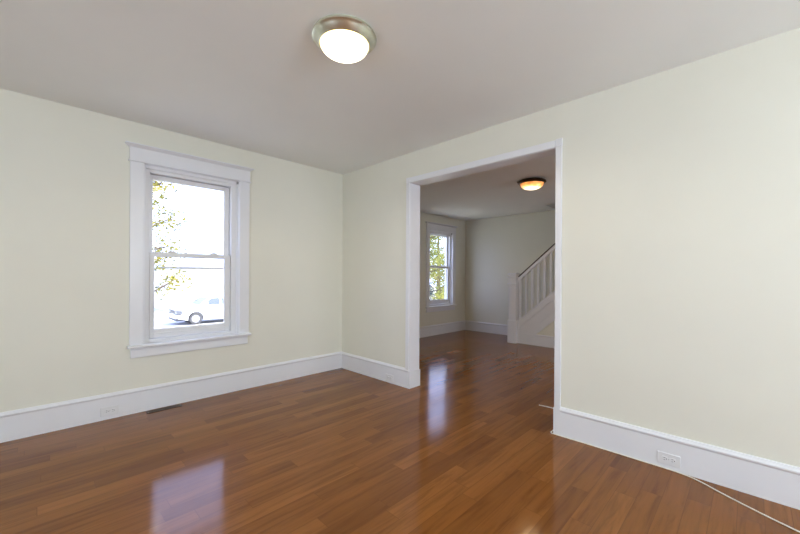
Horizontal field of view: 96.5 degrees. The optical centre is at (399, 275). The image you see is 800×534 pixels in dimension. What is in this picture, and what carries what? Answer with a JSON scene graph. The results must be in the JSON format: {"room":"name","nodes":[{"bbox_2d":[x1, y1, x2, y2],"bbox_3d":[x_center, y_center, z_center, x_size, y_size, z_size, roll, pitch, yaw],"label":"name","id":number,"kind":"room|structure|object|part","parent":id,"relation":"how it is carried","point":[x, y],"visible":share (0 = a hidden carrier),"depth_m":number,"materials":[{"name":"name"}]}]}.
{"room":"empty living room","nodes":[
{"label":"empty living room","id":0,"kind":"room"},
{"bbox_2d":[0,88,342,412],"bbox_3d":[-2.713,-0.079,2.626,0.170,2.460,5.483,0,0,45],"label":"wall","id":1,"kind":"structure","parent":0,"point":[65,169],"depth_m":2.84,"materials":[{"name":"beige paint"}]},
{"bbox_2d":[100,405,118,416],"bbox_3d":[-2.331,1.086,2.870,0.009,0.070,0.115,0,0,45],"label":"wall outlet","id":2,"kind":"object","parent":1,"relation":"attached to","point":[110,410],"visible":1,"depth_m":2.87,"materials":[{"name":"white plastic"}]},
{"bbox_2d":[0,351,341,442],"bbox_3d":[-2.591,1.049,2.619,0.024,0.205,5.313,0,0,45],"label":"baseboard","id":3,"kind":"structure","parent":1,"relation":"attached to","point":[36,420],"depth_m":3.06,"materials":[{"name":"white paint"}]},
{"bbox_2d":[125,141,254,358],"bbox_3d":[-1.947,-0.202,3.366,0.225,1.789,1.060,0,0,45],"label":"window","id":4,"kind":"structure","parent":1,"relation":"in","point":[148,164],"depth_m":3.27,"materials":[{"name":"white paint"}]},
{"bbox_3d":[-2.212,-0.185,3.000,0.020,1.538,0.095,0,0,45],"label":"casing","id":5,"kind":"part","parent":4,"relation":"part of","materials":[{"name":"white paint"}]},
{"bbox_3d":[-1.980,-0.529,3.390,0.028,0.721,0.675,0,0,45],"label":"sash","id":6,"kind":"part","parent":4,"relation":"part of","materials":[{"name":"white plastic"}]},
{"bbox_3d":[-1.959,0.173,3.366,0.030,0.755,0.675,0,0,45],"label":"sash","id":7,"kind":"part","parent":4,"relation":"part of","materials":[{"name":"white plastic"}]},
{"bbox_3d":[-1.893,-1.018,3.317,0.023,0.110,0.996,0,0,45],"label":"head casing","id":8,"kind":"part","parent":4,"relation":"part of","materials":[{"name":"white paint"}]},
{"bbox_3d":[-1.948,0.511,3.353,0.009,0.010,0.615,0,0,45],"label":"lift rail","id":9,"kind":"part","parent":4,"relation":"part of","materials":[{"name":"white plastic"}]},
{"bbox_3d":[-1.881,-1.082,3.307,0.054,0.028,1.060,0,0,45],"label":"crown","id":10,"kind":"part","parent":4,"relation":"part of","materials":[{"name":"white paint"}]},
{"bbox_3d":[-1.963,-0.177,3.380,0.091,1.544,0.786,0,0,45],"label":"frame","id":11,"kind":"part","parent":4,"relation":"part of","materials":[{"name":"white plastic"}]},
{"bbox_3d":[-1.587,-0.181,3.636,0.020,1.538,0.097,0,0,45],"label":"casing","id":12,"kind":"part","parent":4,"relation":"part of","materials":[{"name":"white paint"}]},
{"bbox_2d":[0,330,799,533],"bbox_3d":[0.647,1.271,2.115,7.171,0.200,9.474,0,0,45],"label":"floor","id":13,"kind":"structure","parent":0,"point":[472,448],"depth_m":2.15,"materials":[{"name":"brown wood"}]},
{"bbox_2d":[146,404,182,413],"bbox_3d":[-2.039,1.153,3.094,0.066,0.005,0.260,0,0,45],"label":"floor vent","id":14,"kind":"object","parent":13,"relation":"in","point":[177,405],"visible":1,"depth_m":3.09,"materials":[{"name":"brown metal"}]},
{"bbox_2d":[507,243,554,343],"bbox_3d":[3.200,-0.614,5.508,2.963,3.601,0.727,0,0,45],"label":"staircase","id":15,"kind":"structure","parent":13,"relation":"on","point":[540,316],"depth_m":6.09,"materials":[{"name":"white paint"}]},
{"bbox_3d":[2.005,0.584,6.288,0.135,1.190,0.135,0,0,45],"label":"newel post","id":16,"kind":"part","parent":15,"relation":"part of","materials":[{"name":"white paint"}]},
{"bbox_3d":[3.076,-0.416,5.273,2.808,2.474,0.064,0,0,45],"label":"shoe rail","id":17,"kind":"part","parent":15,"relation":"part of","materials":[{"name":"white paint"}]},
{"bbox_3d":[3.055,-0.295,5.252,2.808,2.468,0.021,0,0,45],"label":"moulding","id":18,"kind":"part","parent":15,"relation":"part of","materials":[{"name":"white paint"}]},
{"bbox_3d":[3.080,-1.137,5.273,2.808,2.511,0.056,0,0,45],"label":"handrail","id":19,"kind":"part","parent":15,"relation":"part of","materials":[{"name":"white paint"}]},
{"bbox_3d":[3.131,-0.047,5.175,2.590,2.284,0.021,0,0,45],"label":"moulding","id":20,"kind":"part","parent":15,"relation":"part of","materials":[{"name":"white paint"}]},
{"bbox_2d":[539,405,799,532],"bbox_3d":[1.584,1.173,2.046,0.417,0.007,2.448,0,0,-21],"label":"cable","id":21,"kind":"object","parent":13,"relation":"on","point":[539,405],"visible":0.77,"depth_m":2.08,"materials":[{"name":"white plastic"}]},
{"bbox_2d":[0,0,799,174],"bbox_3d":[-0.423,-1.375,0.482,6.431,0.200,5.623,0,0,45],"label":"ceiling","id":22,"kind":"structure","parent":0,"point":[249,75],"depth_m":2.11,"materials":[{"name":"white paint"}]},
{"bbox_2d":[312,14,376,62],"bbox_3d":[-0.295,-1.220,1.902,0.340,0.108,0.340,0,0,45],"label":"ceiling light","id":23,"kind":"object","parent":22,"relation":"attached to","point":[343,38],"visible":1,"depth_m":1.82,"materials":[{"name":"white glass"}]},
{"bbox_2d":[419,212,465,326],"bbox_3d":[0.129,-0.023,6.574,0.170,2.382,3.851,0,0,45],"label":"wall","id":24,"kind":"structure","parent":0,"point":[439,317],"depth_m":7.30,"materials":[{"name":"beige paint"}]},
{"bbox_2d":[425,221,456,312],"bbox_3d":[0.780,-0.158,7.196,0.225,1.734,1.009,0,0,45],"label":"window","id":25,"kind":"structure","parent":24,"relation":"in","point":[434,229],"depth_m":7.33,"materials":[{"name":"white paint"}]},
{"bbox_3d":[0.533,-0.141,6.849,0.020,1.483,0.095,0,0,45],"label":"casing","id":26,"kind":"part","parent":25,"relation":"part of","materials":[{"name":"white paint"}]},
{"bbox_3d":[0.751,-0.485,7.226,0.028,0.666,0.669,0,0,45],"label":"sash","id":27,"kind":"part","parent":25,"relation":"part of","materials":[{"name":"white plastic"}]},
{"bbox_3d":[0.772,0.190,7.201,0.030,0.755,0.669,0,0,45],"label":"sash","id":28,"kind":"part","parent":25,"relation":"part of","materials":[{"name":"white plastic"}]},
{"bbox_3d":[0.765,-0.134,7.213,0.091,1.489,0.740,0,0,45],"label":"frame","id":29,"kind":"part","parent":25,"relation":"part of","materials":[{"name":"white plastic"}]},
{"bbox_3d":[0.834,-0.947,7.148,0.023,0.110,0.945,0,0,45],"label":"head casing","id":30,"kind":"part","parent":25,"relation":"part of","materials":[{"name":"white paint"}]},
{"bbox_3d":[0.846,-1.011,7.137,0.054,0.028,1.009,0,0,45],"label":"crown","id":31,"kind":"part","parent":25,"relation":"part of","materials":[{"name":"white paint"}]},
{"bbox_3d":[1.124,-0.137,7.450,0.020,1.483,0.092,0,0,45],"label":"casing","id":32,"kind":"part","parent":25,"relation":"part of","materials":[{"name":"white paint"}]},
{"bbox_2d":[419,320,464,337],"bbox_3d":[0.132,1.066,6.445,0.024,0.205,3.681,0,0,45],"label":"baseboard","id":33,"kind":"structure","parent":24,"relation":"attached to","point":[431,330],"depth_m":7.15,"materials":[{"name":"white paint"}]},
{"bbox_2d":[420,155,555,220],"bbox_3d":[2.573,-1.299,4.059,7.171,0.240,3.681,0,0,45],"label":"ceiling","id":34,"kind":"structure","parent":0,"point":[496,192],"depth_m":5.19,"materials":[{"name":"white paint"}]},
{"bbox_2d":[517,177,545,189],"bbox_3d":[1.647,-1.126,4.444,0.344,0.118,0.352,0,0,45],"label":"ceiling light","id":35,"kind":"object","parent":34,"relation":"attached to","point":[533,183],"visible":1,"depth_m":4.34,"materials":[{"name":"white glass"}]},
{"bbox_2d":[465,210,554,324],"bbox_3d":[3.984,-1.309,5.373,7.001,5.000,0.170,0,0,45],"label":"wall","id":36,"kind":"structure","parent":0,"point":[496,247],"depth_m":7.16,"materials":[{"name":"beige paint"}]},
{"bbox_2d":[465,320,506,334],"bbox_3d":[1.939,1.077,7.232,1.464,0.205,0.024,0,0,45],"label":"baseboard","id":37,"kind":"structure","parent":36,"relation":"attached to","point":[494,328],"depth_m":7.38,"materials":[{"name":"white paint"}]},
{"bbox_2d":[537,320,554,336],"bbox_3d":[3.164,-0.005,5.188,2.560,2.382,0.023,0,0,45],"label":"wall","id":38,"kind":"structure","parent":0,"point":[549,330],"depth_m":5.87,"materials":[{"name":"beige paint"}]},
{"bbox_2d":[523,333,554,347],"bbox_3d":[3.095,1.091,5.224,2.700,0.190,0.015,0,0,45],"label":"baseboard","id":39,"kind":"structure","parent":38,"relation":"attached to","point":[537,340],"depth_m":5.95,"materials":[{"name":"white paint"}]},
{"bbox_2d":[342,27,799,466],"bbox_3d":[1.227,-0.055,2.696,7.171,2.460,0.140,0,0,45],"label":"wall","id":40,"kind":"structure","parent":0,"point":[680,300],"depth_m":2.18,"materials":[{"name":"beige paint"}]},
{"bbox_2d":[341,352,419,388],"bbox_3d":[-0.264,1.066,4.146,1.168,0.200,0.176,0,0,45],"label":"baseboard","id":41,"kind":"structure","parent":40,"relation":"attached to","point":[402,377],"depth_m":3.99,"materials":[{"name":"white paint"}]},
{"bbox_2d":[386,374,392,381],"bbox_3d":[-0.117,1.111,3.882,0.115,0.070,0.009,0,0,45],"label":"wall outlet","id":42,"kind":"object","parent":40,"relation":"attached to","point":[388,377],"visible":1,"depth_m":3.88,"materials":[{"name":"white plastic"}]},
{"bbox_2d":[405,138,562,408],"bbox_3d":[0.680,0.078,3.233,1.577,2.186,0.172,0,0,45],"label":"door frame","id":43,"kind":"structure","parent":40,"relation":"attached to","point":[413,184],"depth_m":3.30,"materials":[{"name":"white paint"}]},
{"bbox_3d":[0.081,0.019,3.713,0.046,1.957,0.016,0,0,45],"label":"casing","id":44,"kind":"part","parent":43,"relation":"part of","materials":[{"name":"white paint"}]},
{"bbox_3d":[0.190,0.020,3.824,0.046,1.957,0.016,0,0,45],"label":"casing","id":45,"kind":"part","parent":43,"relation":"part of","materials":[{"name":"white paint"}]},
{"bbox_3d":[0.632,-0.982,3.178,1.480,0.053,0.016,0,0,45],"label":"head casing","id":46,"kind":"part","parent":43,"relation":"part of","materials":[{"name":"white paint"}]},
{"bbox_3d":[1.170,0.016,2.642,0.045,1.937,0.016,0,0,45],"label":"casing","id":47,"kind":"part","parent":43,"relation":"part of","materials":[{"name":"white paint"}]},
{"bbox_2d":[553,407,799,509],"bbox_3d":[2.424,1.078,1.505,3.444,0.208,0.176,0,0,45],"label":"baseboard","id":48,"kind":"structure","parent":40,"relation":"attached to","point":[774,481],"depth_m":2.09,"materials":[{"name":"white paint"}]},
{"bbox_2d":[657,450,680,467],"bbox_3d":[1.629,1.115,2.166,0.115,0.070,0.009,0,0,45],"label":"wall outlet","id":49,"kind":"object","parent":48,"relation":"attached to","point":[662,457],"visible":1,"depth_m":2.16,"materials":[{"name":"white plastic"}]},
{"label":"outside","id":50,"kind":"structure","parent":0,"visible":0},
{"bbox_2d":[154,286,441,318],"bbox_3d":[-19.787,3.059,47.472,85.250,0.300,120.000,0,0,45],"label":"ground","id":51,"kind":"structure","parent":50,"point":[158,314],"depth_m":27.42,"materials":[{"name":"soil"}]},
{"bbox_2d":[152,180,192,301],"bbox_3d":[-6.614,-0.019,8.914,3.080,6.117,2.767,0,0,45],"label":"tree","id":52,"kind":"object","parent":51,"relation":"on","point":[155,183],"visible":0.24,"depth_m":9.46,"materials":[{"name":"green plant"}]},
{"bbox_2d":[154,266,223,311],"bbox_3d":[-15.373,1.115,37.115,8.650,3.640,17.200,0,0,45],"label":"building","id":53,"kind":"structure","parent":51,"relation":"on","point":[205,280],"depth_m":29.86,"materials":[{"name":"white"}]},
{"bbox_3d":[-17.509,0.887,29.262,0.030,1.190,0.840,0,0,45],"label":"pane","id":54,"kind":"part","parent":53,"relation":"part of","materials":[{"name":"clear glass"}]},
{"bbox_3d":[-15.967,0.897,30.831,0.030,1.190,0.840,0,0,45],"label":"pane","id":55,"kind":"part","parent":53,"relation":"part of","materials":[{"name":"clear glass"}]},
{"bbox_2d":[430,282,438,299],"bbox_3d":[1.266,1.657,17.671,2.068,2.859,1.738,0,0,-13],"label":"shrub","id":56,"kind":"object","parent":51,"relation":"on","point":[431,287],"visible":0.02,"depth_m":17.82,"materials":[{"name":"green plant"}]},
{"bbox_2d":[430,235,444,299],"bbox_3d":[1.160,-0.353,19.955,4.761,6.878,4.536,0,0,-33],"label":"tree","id":57,"kind":"object","parent":51,"relation":"on","point":[434,251],"visible":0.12,"depth_m":19.75,"materials":[{"name":"green plant"}]},
{"bbox_2d":[433,287,444,299],"bbox_3d":[2.175,1.744,16.477,1.709,2.695,1.650,0,0,-22],"label":"shrub","id":58,"kind":"object","parent":51,"relation":"on","point":[443,289],"visible":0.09,"depth_m":16.71,"materials":[{"name":"green plant"}]},
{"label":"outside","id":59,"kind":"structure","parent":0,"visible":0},
{"bbox_2d":[154,318,222,328],"bbox_3d":[-3.116,2.999,31.087,9.000,0.020,120.000,0,0,45],"label":"road","id":60,"kind":"structure","parent":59,"point":[163,322],"depth_m":22.17,"materials":[{"name":"white asphalt"}]},
{"bbox_2d":[167,294,222,324],"bbox_3d":[-11.879,2.086,22.950,2.220,1.700,4.900,0,0,45],"label":"car","id":61,"kind":"object","parent":60,"relation":"on","point":[210,306],"visible":0.6,"depth_m":21.72,"materials":[{"name":"white paint"}]}
]}

